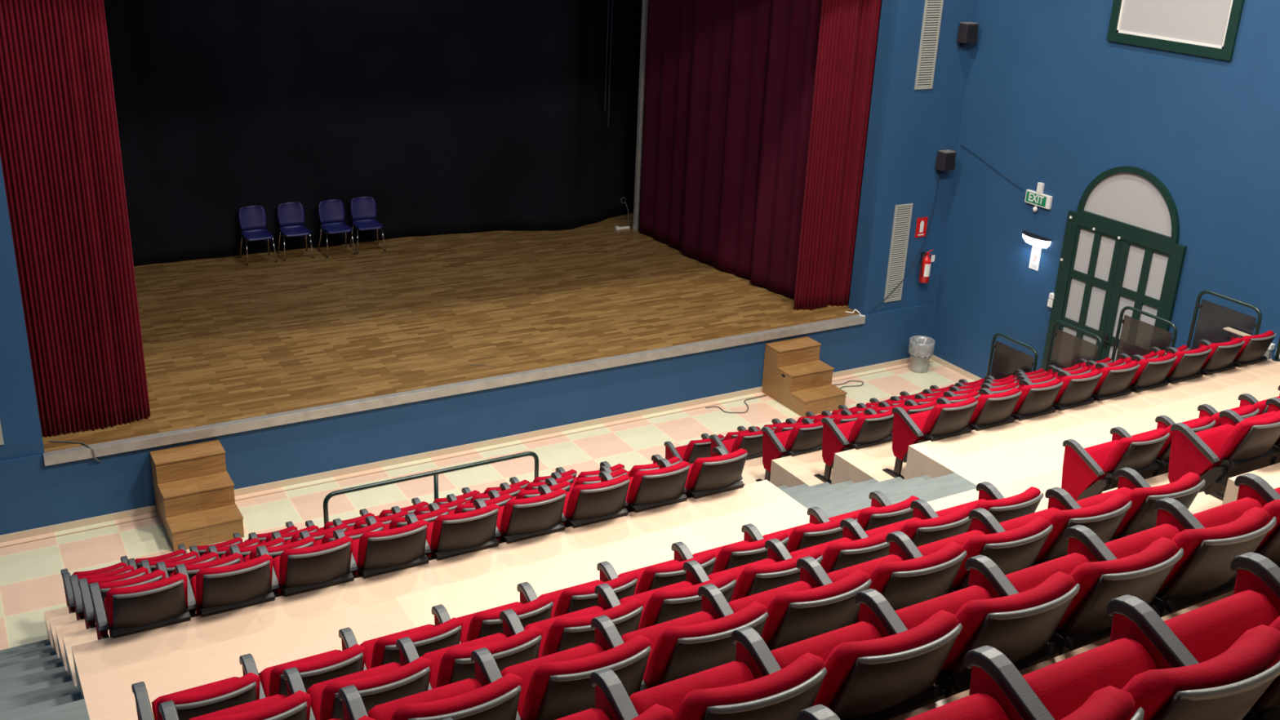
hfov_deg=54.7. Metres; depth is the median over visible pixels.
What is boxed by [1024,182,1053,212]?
exit sign
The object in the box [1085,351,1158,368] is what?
seat
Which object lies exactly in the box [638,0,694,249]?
curtain
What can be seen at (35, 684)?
stairs
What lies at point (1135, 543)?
seat cushion
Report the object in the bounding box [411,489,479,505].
seat
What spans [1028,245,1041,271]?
plate
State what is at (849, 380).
cable
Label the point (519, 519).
seat
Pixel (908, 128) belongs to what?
wall
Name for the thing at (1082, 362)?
seat
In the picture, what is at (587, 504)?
seat
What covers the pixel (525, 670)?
seat cushion
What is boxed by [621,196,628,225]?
hanging cable
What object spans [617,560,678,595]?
seat cushion
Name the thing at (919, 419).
seat cushion
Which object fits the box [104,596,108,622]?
seat cushion
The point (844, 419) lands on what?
seat
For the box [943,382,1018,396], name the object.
seat
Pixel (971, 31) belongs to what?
grille
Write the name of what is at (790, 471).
floor
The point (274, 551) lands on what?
seat
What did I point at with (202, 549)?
seat
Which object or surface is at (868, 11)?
stage curtain
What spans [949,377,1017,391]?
seat
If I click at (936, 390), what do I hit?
seat
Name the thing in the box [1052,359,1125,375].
seat
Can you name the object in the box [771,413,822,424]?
seat
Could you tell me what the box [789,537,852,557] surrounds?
seat cushion
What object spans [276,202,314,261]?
chair
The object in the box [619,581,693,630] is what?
seat cushion
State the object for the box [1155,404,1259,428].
seat
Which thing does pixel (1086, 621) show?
seat
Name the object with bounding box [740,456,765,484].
floor
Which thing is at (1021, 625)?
seat
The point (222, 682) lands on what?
seat cushion
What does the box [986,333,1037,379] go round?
guard
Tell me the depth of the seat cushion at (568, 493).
9.92 m
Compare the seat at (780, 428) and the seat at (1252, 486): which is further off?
the seat at (780, 428)
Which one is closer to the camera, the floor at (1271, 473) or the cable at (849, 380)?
the floor at (1271, 473)
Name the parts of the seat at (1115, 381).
armrest, backrest, edge trim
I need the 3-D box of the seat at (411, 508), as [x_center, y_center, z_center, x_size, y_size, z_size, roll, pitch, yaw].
[-2.500,1.806,12.670,0.559,0.886,0.642,-10,25,-29]
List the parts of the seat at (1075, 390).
armrest, backrest, edge trim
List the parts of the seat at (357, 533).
armrest, backrest, edge trim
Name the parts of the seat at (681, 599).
panel, armrest, backrest, edge trim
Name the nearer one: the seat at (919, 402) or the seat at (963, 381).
the seat at (919, 402)
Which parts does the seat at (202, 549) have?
armrest, edge trim, backrest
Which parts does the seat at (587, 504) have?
armrest, backrest, edge trim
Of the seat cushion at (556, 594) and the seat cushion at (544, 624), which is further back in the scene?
the seat cushion at (556, 594)
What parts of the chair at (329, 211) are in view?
leg, leg, backrest, seat, leg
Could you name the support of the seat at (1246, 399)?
on the floor at (198, 651)
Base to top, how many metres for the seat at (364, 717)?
0.886 m
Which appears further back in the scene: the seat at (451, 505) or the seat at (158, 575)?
the seat at (451, 505)
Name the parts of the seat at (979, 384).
armrest, backrest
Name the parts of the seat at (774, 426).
armrest, backrest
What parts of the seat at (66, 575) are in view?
armrest, panel, backrest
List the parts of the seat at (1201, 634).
panel, armrest, backrest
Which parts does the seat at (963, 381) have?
armrest, armrest, backrest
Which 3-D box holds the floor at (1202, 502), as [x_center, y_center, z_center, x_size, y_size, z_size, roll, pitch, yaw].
[6.080,2.218,10.966,5.480,3.135,0.963,-10,25,-29]
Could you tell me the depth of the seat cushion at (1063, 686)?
3.33 m
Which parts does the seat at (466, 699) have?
panel, armrest, edge trim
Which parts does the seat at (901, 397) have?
armrest, backrest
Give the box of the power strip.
[614,226,629,230]
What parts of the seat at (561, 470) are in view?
armrest, backrest, armrest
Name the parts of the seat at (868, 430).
panel, armrest, backrest, edge trim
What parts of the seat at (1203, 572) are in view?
panel, armrest, backrest, edge trim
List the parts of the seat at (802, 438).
panel, armrest, backrest, edge trim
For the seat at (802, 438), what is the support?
on the floor at (753, 469)
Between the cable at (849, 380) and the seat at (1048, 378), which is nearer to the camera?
the seat at (1048, 378)
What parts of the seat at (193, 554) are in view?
armrest, backrest, edge trim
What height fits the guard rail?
1.115 m
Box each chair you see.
[238,205,277,266]
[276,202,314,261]
[318,199,355,257]
[349,196,386,253]
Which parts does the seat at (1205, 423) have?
panel, armrest, backrest, edge trim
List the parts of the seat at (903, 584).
panel, armrest, backrest, edge trim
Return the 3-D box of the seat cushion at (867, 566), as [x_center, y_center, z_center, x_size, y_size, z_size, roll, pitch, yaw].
[1.121,1.164,5.977,0.470,0.328,0.275,-10,25,-29]
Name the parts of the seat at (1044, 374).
armrest, backrest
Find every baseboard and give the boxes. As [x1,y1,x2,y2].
[0,357,910,542]
[929,355,981,381]
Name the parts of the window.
pane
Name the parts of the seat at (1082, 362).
armrest, armrest, backrest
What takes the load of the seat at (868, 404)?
on the floor at (32, 584)
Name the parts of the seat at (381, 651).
panel, armrest, edge trim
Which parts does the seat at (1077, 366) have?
armrest, backrest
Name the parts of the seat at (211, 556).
armrest, backrest, edge trim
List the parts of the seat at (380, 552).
armrest, edge trim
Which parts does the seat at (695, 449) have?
panel, armrest, backrest, edge trim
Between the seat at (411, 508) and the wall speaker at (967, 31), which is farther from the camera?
the wall speaker at (967, 31)
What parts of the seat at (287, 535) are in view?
armrest, backrest, edge trim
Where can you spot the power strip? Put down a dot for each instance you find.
(617, 228)
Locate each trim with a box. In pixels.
[0,360,934,547]
[43,314,865,466]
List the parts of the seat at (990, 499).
panel, armrest, panel, armrest, backrest, edge trim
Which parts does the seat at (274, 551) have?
armrest, edge trim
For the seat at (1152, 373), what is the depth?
12.77 m
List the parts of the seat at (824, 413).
armrest, backrest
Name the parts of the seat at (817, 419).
armrest, backrest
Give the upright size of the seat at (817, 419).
0.886 m
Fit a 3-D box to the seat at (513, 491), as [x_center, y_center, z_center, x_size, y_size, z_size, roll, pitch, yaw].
[-1.494,1.575,11.947,0.559,0.886,0.642,-10,25,-29]
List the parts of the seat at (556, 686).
panel, armrest, edge trim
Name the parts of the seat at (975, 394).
armrest, backrest, edge trim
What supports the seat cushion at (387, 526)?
on the seat at (429, 517)
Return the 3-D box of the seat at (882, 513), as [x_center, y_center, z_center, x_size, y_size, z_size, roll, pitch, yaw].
[1.583,1.308,8.703,0.622,0.886,0.642,-10,25,-29]
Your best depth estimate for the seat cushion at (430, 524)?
9.36 m
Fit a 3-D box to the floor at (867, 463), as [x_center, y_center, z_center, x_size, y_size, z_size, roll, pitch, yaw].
[4.518,1.661,13.622,5.480,2.090,1.003,-10,25,-29]
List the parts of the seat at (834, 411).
armrest, backrest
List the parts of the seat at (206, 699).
panel, armrest, edge trim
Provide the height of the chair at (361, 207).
0.885 m
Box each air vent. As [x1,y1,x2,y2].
[0,422,4,444]
[884,203,913,302]
[914,0,943,89]
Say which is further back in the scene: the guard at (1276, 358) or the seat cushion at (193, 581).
the guard at (1276, 358)
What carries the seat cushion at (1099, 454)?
on the seat at (1087, 472)
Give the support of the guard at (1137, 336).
on the floor at (790, 471)
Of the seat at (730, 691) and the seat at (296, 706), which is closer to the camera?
the seat at (730, 691)
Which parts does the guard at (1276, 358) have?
tube frame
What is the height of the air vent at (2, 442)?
0.370 m
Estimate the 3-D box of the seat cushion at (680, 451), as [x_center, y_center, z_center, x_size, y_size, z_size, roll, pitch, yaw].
[0.676,1.254,15.767,0.470,0.328,0.275,-10,25,-29]
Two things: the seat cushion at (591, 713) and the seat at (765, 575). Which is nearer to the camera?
the seat cushion at (591, 713)
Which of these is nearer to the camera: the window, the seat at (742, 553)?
the seat at (742, 553)
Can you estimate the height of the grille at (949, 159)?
0.220 m
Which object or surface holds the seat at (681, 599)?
on the floor
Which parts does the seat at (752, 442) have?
panel, armrest, backrest, edge trim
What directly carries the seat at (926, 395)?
on the floor
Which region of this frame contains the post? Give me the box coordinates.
[632,0,648,231]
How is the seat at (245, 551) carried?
on the floor at (70, 617)
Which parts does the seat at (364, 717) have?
backrest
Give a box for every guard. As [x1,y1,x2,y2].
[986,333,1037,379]
[1044,320,1103,371]
[1111,306,1177,362]
[1186,289,1262,350]
[1271,337,1279,361]
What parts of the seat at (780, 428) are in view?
armrest, backrest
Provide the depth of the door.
17.10 m
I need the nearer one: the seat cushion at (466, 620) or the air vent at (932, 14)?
the seat cushion at (466, 620)
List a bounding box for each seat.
[60,561,126,606]
[62,564,134,613]
[69,566,148,620]
[77,569,165,629]
[88,573,191,639]
[120,549,186,568]
[127,551,198,572]
[131,672,260,719]
[140,551,218,577]
[155,552,243,579]
[159,690,311,719]
[174,554,275,617]
[177,537,242,555]
[189,537,260,557]
[207,537,285,559]
[229,536,315,561]
[232,521,297,542]
[239,644,365,699]
[248,524,319,543]
[256,535,354,597]
[271,523,348,543]
[283,656,432,719]
[299,521,384,545]
[305,512,374,530]
[328,715,375,719]
[333,510,408,530]
[333,519,428,578]
[337,672,523,719]
[338,617,463,670]
[359,501,428,518]
[364,506,449,529]
[391,497,466,515]
[395,625,542,690]
[404,502,499,560]
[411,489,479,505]
[428,493,511,514]
[431,594,554,643]
[442,703,674,719]
[446,485,521,503]
[461,480,529,494]
[471,634,651,719]
[473,488,566,543]
[488,480,571,499]
[499,474,573,490]
[499,596,644,657]
[509,466,577,484]
[516,571,638,617]
[537,474,630,528]
[545,468,626,490]
[551,461,624,483]
[590,652,826,719]
[591,600,768,691]
[594,571,736,630]
[596,550,715,595]
[599,453,680,477]
[599,460,689,512]
[657,446,747,498]
[663,434,724,464]
[671,530,789,573]
[683,547,822,601]
[697,568,871,650]
[701,426,760,439]
[709,426,774,459]
[730,609,962,719]
[737,419,796,431]
[741,512,857,552]
[747,421,803,433]
[755,421,822,481]
[764,525,900,573]
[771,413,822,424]
[785,413,842,424]
[796,541,966,623]
[796,685,1144,719]
[801,411,866,424]
[805,406,857,416]
[807,490,919,531]
[813,408,893,484]
[821,404,879,416]
[838,399,890,409]
[840,400,906,415]
[840,505,972,546]
[854,571,1079,698]
[856,395,915,408]
[864,399,937,435]
[869,391,922,402]
[878,393,944,407]
[882,396,977,479]
[885,515,1053,593]
[889,388,949,400]
[899,384,954,395]
[904,390,980,406]
[910,481,1044,532]
[915,385,981,399]
[922,381,983,393]
[929,378,984,389]
[936,387,1022,430]
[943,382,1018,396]
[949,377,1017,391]
[954,374,1016,386]
[964,537,1183,655]
[964,624,1279,719]
[968,493,1132,565]
[978,377,1062,420]
[981,373,1056,389]
[983,371,1050,384]
[984,368,1045,380]
[1015,364,1082,377]
[1017,366,1091,382]
[1018,368,1102,410]
[1044,466,1205,541]
[1046,357,1113,372]
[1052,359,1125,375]
[1057,360,1140,400]
[1061,427,1169,501]
[1064,506,1276,617]
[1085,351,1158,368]
[1095,352,1177,391]
[1106,590,1279,719]
[1110,415,1215,476]
[1117,345,1190,359]
[1130,345,1212,383]
[1152,497,1279,568]
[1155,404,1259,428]
[1164,337,1244,374]
[1168,410,1279,494]
[1197,327,1276,367]
[1197,400,1268,417]
[1204,409,1279,501]
[1230,551,1279,616]
[1234,472,1279,506]
[1238,393,1279,406]
[1266,397,1279,412]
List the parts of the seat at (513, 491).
armrest, backrest, edge trim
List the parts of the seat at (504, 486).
armrest, backrest, edge trim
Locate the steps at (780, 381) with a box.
[761,336,847,417]
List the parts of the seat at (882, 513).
panel, armrest, panel, armrest, backrest, edge trim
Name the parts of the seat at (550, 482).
armrest, backrest, edge trim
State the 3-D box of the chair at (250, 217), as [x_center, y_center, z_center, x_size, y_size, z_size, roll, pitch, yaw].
[-6.473,-2.112,20.884,0.522,0.885,0.504,-10,25,-30]
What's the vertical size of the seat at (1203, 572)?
0.886 m
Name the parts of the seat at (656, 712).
backrest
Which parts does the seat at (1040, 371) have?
armrest, armrest, backrest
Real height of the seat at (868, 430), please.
0.886 m
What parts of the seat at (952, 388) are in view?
armrest, backrest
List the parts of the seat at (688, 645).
panel, armrest, backrest, edge trim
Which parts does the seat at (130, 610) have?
armrest, panel, edge trim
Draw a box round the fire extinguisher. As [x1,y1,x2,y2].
[918,249,935,283]
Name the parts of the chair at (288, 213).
leg, leg, backrest, seat, leg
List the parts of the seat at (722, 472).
armrest, backrest, edge trim, armrest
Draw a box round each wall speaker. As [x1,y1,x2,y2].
[935,149,955,173]
[956,22,978,47]
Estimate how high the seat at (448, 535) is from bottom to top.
0.886 m
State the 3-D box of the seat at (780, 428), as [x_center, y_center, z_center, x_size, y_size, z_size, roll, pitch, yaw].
[1.690,1.081,14.982,0.559,0.886,0.642,-10,25,-29]
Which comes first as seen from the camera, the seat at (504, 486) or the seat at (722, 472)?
the seat at (722, 472)
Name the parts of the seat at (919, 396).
armrest, backrest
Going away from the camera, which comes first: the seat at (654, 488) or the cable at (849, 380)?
the seat at (654, 488)
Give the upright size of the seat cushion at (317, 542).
0.328 m
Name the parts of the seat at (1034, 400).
armrest, backrest, edge trim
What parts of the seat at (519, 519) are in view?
armrest, backrest, edge trim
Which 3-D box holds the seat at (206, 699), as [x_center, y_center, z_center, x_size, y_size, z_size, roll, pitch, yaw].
[-2.319,1.986,6.542,0.559,0.886,0.642,-10,25,-29]
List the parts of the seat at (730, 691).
panel, armrest, backrest, edge trim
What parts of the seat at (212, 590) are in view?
armrest, panel, edge trim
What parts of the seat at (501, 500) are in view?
armrest, backrest, edge trim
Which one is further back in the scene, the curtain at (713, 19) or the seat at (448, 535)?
the curtain at (713, 19)
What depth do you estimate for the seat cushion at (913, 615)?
4.66 m
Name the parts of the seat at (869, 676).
panel, armrest, backrest, edge trim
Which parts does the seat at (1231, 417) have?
panel, armrest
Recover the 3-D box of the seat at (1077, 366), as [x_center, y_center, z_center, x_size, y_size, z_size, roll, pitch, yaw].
[5.122,0.432,15.594,0.559,0.886,0.642,-10,25,-29]
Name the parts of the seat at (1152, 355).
armrest, backrest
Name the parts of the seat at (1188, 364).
armrest, backrest, edge trim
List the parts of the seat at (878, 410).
armrest, backrest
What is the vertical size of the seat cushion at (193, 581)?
0.328 m
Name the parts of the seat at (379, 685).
panel, armrest, edge trim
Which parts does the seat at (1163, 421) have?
panel, armrest, backrest, edge trim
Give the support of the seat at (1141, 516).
on the floor
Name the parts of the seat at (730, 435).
armrest, backrest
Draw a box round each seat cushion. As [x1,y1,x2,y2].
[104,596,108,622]
[151,676,239,719]
[189,693,285,719]
[190,575,197,613]
[243,554,249,561]
[259,649,341,697]
[272,555,279,593]
[306,662,401,719]
[315,538,322,545]
[348,525,354,530]
[351,537,359,575]
[360,624,435,669]
[368,678,482,719]
[384,523,390,529]
[422,632,507,688]
[426,520,434,557]
[457,601,522,643]
[496,505,504,541]
[500,642,604,718]
[524,605,604,657]
[537,579,603,617]
[555,707,609,719]
[563,490,571,515]
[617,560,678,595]
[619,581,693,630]
[621,611,715,679]
[626,476,633,501]
[629,661,755,719]
[675,444,687,460]
[684,463,693,487]
[692,540,749,559]
[707,558,776,582]
[721,437,736,453]
[728,581,813,613]
[762,522,815,538]
[770,621,881,669]
[774,429,791,454]
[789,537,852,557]
[826,554,903,582]
[828,506,876,520]
[835,420,855,439]
[865,517,922,537]
[894,585,992,630]
[905,693,1008,719]
[908,409,931,440]
[916,529,985,555]
[935,498,986,516]
[999,507,1060,531]
[1004,552,1090,592]
[1022,637,1157,719]
[1075,487,1132,507]
[1084,440,1118,484]
[1104,523,1180,559]
[1131,427,1164,437]
[1164,590,1279,662]
[1181,416,1204,423]
[1192,497,1262,528]
[1195,423,1234,473]
[1218,404,1245,413]
[1243,410,1276,420]
[1274,487,1279,494]
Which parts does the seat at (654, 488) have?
armrest, backrest, edge trim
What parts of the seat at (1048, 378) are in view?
armrest, backrest, edge trim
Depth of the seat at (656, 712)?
3.62 m
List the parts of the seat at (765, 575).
panel, armrest, backrest, edge trim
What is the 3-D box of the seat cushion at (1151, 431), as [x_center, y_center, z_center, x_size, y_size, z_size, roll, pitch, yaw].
[4.260,0.775,10.274,0.470,0.328,0.275,-10,25,-29]
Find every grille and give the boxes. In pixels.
[944,154,955,168]
[966,26,977,41]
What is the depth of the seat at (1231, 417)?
9.27 m
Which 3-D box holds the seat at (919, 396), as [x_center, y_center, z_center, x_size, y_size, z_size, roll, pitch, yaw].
[3.668,0.684,14.790,0.559,0.886,0.642,-10,25,-29]
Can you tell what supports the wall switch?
attached to the wall at (1053, 102)
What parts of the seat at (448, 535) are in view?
armrest, backrest, edge trim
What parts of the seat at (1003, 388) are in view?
armrest, backrest, edge trim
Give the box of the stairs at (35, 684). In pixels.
[0,639,89,719]
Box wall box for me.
[1263,342,1275,359]
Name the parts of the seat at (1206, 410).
panel, armrest, backrest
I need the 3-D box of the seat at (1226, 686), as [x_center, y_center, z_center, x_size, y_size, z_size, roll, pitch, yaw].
[1.250,1.046,3.296,0.559,0.886,0.642,-10,25,-29]
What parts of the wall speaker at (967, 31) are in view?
plate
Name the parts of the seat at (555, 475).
armrest, backrest, edge trim, armrest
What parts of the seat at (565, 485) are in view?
armrest, backrest, edge trim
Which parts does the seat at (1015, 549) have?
panel, armrest, backrest, edge trim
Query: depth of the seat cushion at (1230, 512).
5.46 m
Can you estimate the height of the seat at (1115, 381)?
0.886 m
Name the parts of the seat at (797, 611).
panel, armrest, backrest, edge trim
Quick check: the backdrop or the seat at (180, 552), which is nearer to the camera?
the seat at (180, 552)
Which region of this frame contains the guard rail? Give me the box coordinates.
[323,451,538,524]
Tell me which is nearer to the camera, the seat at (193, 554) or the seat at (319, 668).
the seat at (319, 668)
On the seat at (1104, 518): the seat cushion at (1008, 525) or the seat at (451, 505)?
the seat cushion at (1008, 525)
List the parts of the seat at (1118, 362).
armrest, backrest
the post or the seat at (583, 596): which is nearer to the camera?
the seat at (583, 596)
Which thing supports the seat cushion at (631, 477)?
on the seat at (654, 488)
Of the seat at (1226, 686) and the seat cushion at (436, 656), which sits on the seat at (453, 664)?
the seat cushion at (436, 656)
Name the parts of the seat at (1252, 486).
panel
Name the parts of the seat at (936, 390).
armrest, backrest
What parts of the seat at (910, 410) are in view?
armrest, backrest, edge trim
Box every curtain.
[0,0,151,437]
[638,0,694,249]
[680,0,733,267]
[715,0,772,278]
[750,0,822,297]
[793,0,859,310]
[827,0,882,306]
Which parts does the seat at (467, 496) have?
armrest, backrest, edge trim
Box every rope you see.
[604,0,608,111]
[607,0,613,127]
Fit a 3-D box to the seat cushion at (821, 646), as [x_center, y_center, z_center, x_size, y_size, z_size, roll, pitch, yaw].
[0.692,1.163,4.410,0.470,0.328,0.275,-10,25,-29]
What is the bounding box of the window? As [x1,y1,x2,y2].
[1106,0,1244,60]
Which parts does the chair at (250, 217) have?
leg, leg, backrest, seat, leg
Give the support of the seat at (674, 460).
on the floor at (77, 625)
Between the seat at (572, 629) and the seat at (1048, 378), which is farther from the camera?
the seat at (1048, 378)
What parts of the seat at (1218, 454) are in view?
panel, armrest, backrest, edge trim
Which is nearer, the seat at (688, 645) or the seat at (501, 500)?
the seat at (688, 645)
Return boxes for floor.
[0,359,974,650]
[42,212,862,452]
[44,606,69,648]
[48,612,76,659]
[54,618,95,674]
[62,626,110,690]
[71,356,1279,719]
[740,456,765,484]
[769,448,832,487]
[777,472,976,518]
[831,440,906,484]
[888,590,1234,719]
[1101,472,1222,514]
[1222,462,1279,505]
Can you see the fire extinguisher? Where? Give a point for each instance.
(926, 261)
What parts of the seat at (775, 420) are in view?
armrest, backrest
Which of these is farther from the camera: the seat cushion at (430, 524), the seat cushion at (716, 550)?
the seat cushion at (430, 524)
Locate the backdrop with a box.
[103,0,642,266]
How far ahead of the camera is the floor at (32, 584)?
15.79 m
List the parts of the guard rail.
post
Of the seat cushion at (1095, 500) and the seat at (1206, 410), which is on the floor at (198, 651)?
the seat at (1206, 410)
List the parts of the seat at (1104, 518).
panel, armrest, backrest, edge trim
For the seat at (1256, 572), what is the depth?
3.79 m
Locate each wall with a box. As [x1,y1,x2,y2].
[0,0,977,535]
[932,0,1279,378]
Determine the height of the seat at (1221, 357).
0.886 m
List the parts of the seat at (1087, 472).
panel, armrest, backrest, edge trim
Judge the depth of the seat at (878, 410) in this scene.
13.92 m
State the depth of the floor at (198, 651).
9.19 m
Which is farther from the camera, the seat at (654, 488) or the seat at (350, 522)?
the seat at (350, 522)
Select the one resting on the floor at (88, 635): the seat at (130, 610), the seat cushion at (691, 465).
the seat at (130, 610)
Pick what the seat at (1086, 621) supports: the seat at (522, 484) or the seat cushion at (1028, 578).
the seat cushion at (1028, 578)
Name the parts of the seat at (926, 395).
armrest, backrest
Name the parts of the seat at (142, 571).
armrest, panel, edge trim, backrest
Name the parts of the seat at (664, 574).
panel, armrest, backrest, edge trim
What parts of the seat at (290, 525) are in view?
armrest, backrest, edge trim, armrest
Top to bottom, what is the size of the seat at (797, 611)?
0.886 m
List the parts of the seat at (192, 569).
armrest, backrest, edge trim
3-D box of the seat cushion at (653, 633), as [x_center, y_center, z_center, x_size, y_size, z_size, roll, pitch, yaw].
[0.156,1.334,5.435,0.470,0.328,0.275,-10,25,-29]
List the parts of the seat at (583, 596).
panel, armrest, backrest, edge trim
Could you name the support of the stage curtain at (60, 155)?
on the floor at (224, 339)
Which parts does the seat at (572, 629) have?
panel, armrest, backrest, edge trim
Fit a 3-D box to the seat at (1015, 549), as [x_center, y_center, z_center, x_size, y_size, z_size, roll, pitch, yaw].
[1.614,1.138,6.184,0.559,0.886,0.642,-10,25,-29]
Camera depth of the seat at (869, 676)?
4.06 m
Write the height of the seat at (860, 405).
0.886 m
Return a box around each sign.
[915,217,928,237]
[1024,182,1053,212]
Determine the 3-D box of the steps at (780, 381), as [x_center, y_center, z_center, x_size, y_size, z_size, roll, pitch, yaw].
[2.502,0.243,18.735,0.792,0.800,1.079,-10,25,-29]
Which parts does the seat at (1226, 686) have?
panel, armrest, backrest, edge trim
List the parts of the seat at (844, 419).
armrest, edge trim, backrest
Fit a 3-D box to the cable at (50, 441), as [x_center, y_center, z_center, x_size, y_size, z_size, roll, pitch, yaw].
[-6.537,1.060,14.305,0.597,0.230,0.104,7,22,11]
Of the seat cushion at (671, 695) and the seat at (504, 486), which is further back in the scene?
the seat at (504, 486)
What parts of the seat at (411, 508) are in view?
armrest, backrest, edge trim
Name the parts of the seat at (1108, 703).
armrest, backrest, edge trim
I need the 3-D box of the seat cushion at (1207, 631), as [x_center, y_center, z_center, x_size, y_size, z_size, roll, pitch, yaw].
[1.726,0.903,3.628,0.470,0.328,0.275,-10,25,-29]
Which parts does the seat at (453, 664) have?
panel, armrest, edge trim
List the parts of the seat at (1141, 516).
panel, armrest, panel, armrest, backrest, edge trim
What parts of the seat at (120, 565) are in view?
armrest, backrest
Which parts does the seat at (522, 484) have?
armrest, backrest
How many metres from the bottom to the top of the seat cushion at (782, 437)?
0.328 m
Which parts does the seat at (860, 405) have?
armrest, backrest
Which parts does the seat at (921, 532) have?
panel, armrest, backrest, edge trim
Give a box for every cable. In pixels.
[48,440,101,462]
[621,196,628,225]
[705,395,766,413]
[833,380,863,388]
[844,309,865,316]
[868,173,940,313]
[960,144,1023,190]
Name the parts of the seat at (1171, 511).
panel, armrest, backrest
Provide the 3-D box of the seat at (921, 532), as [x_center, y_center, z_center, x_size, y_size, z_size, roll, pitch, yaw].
[1.589,1.236,7.463,0.559,0.886,0.642,-10,25,-29]
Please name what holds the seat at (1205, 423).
on the floor at (198, 651)
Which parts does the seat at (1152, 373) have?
armrest, backrest, edge trim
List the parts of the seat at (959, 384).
armrest, backrest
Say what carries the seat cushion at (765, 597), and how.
on the seat at (797, 611)
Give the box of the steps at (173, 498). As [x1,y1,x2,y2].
[149,439,244,551]
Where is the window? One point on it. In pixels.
(1202, 28)
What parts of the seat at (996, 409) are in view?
armrest, backrest, edge trim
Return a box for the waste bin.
[908,335,935,373]
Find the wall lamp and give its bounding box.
[1022,230,1052,248]
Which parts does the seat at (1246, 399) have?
panel, armrest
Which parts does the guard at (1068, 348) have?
glass panel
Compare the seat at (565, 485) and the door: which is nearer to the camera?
the seat at (565, 485)
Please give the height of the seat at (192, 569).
0.886 m
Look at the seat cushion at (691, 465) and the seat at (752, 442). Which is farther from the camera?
the seat at (752, 442)
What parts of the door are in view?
pane, pane, pane, pane, pane, pane, handle, pane, pane, arch frame, pane, pane, pane, pane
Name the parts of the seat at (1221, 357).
armrest, backrest, edge trim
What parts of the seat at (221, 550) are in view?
armrest, backrest, edge trim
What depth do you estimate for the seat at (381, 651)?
6.77 m
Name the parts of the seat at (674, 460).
armrest, backrest, armrest, edge trim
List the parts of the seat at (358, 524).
armrest, edge trim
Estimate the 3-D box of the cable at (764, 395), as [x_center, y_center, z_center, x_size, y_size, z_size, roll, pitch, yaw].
[1.555,0.694,18.551,1.112,0.016,0.406,-10,25,-29]
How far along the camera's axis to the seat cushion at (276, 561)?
8.82 m
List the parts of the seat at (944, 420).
panel, armrest, backrest, edge trim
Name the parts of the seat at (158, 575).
armrest, panel, edge trim, backrest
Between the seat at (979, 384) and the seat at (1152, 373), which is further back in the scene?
the seat at (979, 384)
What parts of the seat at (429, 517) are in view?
armrest, edge trim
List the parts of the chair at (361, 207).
leg, leg, backrest, seat, leg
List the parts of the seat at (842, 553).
panel, armrest, backrest, edge trim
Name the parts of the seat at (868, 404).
armrest, backrest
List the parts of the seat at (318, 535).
armrest, edge trim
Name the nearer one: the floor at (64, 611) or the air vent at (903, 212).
the floor at (64, 611)
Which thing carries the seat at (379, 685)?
on the floor
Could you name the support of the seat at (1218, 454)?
on the floor at (1202, 502)
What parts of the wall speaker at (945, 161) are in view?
plate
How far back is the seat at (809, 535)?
8.05 m
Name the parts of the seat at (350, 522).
armrest, edge trim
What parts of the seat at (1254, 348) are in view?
armrest, armrest, wooden slat, backrest, edge trim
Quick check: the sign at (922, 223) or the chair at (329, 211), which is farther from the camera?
the chair at (329, 211)
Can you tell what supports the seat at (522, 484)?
on the floor at (64, 611)
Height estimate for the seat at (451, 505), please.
0.886 m
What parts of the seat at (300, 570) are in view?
panel, armrest, edge trim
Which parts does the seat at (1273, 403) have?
panel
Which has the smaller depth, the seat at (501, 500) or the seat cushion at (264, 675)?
the seat cushion at (264, 675)
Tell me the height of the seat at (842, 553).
0.886 m
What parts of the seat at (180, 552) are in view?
armrest, edge trim, backrest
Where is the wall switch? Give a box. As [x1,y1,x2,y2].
[1047,292,1054,307]
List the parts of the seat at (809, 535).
panel, armrest, backrest, edge trim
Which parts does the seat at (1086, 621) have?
panel, armrest, backrest, edge trim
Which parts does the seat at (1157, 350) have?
armrest, armrest, backrest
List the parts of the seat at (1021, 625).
panel, armrest, backrest, edge trim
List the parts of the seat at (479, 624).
panel, armrest, backrest, edge trim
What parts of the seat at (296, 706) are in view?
armrest, edge trim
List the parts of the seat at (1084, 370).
armrest, backrest, edge trim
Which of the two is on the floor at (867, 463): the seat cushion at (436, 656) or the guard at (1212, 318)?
the guard at (1212, 318)
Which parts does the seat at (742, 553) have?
panel, armrest, backrest, edge trim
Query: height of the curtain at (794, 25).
7.696 m
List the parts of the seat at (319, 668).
armrest, edge trim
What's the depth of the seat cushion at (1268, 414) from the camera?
9.35 m
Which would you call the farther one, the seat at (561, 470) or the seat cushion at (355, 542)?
the seat at (561, 470)
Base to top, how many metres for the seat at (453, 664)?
0.886 m
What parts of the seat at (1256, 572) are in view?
panel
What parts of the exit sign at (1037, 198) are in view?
knob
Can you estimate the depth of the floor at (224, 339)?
18.96 m
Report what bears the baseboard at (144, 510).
attached to the wall at (908, 128)
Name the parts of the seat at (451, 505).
armrest, backrest, edge trim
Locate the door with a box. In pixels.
[1040,166,1186,370]
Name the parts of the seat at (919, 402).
armrest, backrest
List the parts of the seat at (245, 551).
armrest, backrest, edge trim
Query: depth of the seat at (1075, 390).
12.24 m
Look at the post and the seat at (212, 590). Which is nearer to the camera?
the seat at (212, 590)
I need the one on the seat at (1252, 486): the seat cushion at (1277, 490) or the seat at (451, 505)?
the seat cushion at (1277, 490)
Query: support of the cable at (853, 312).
on the floor at (224, 339)

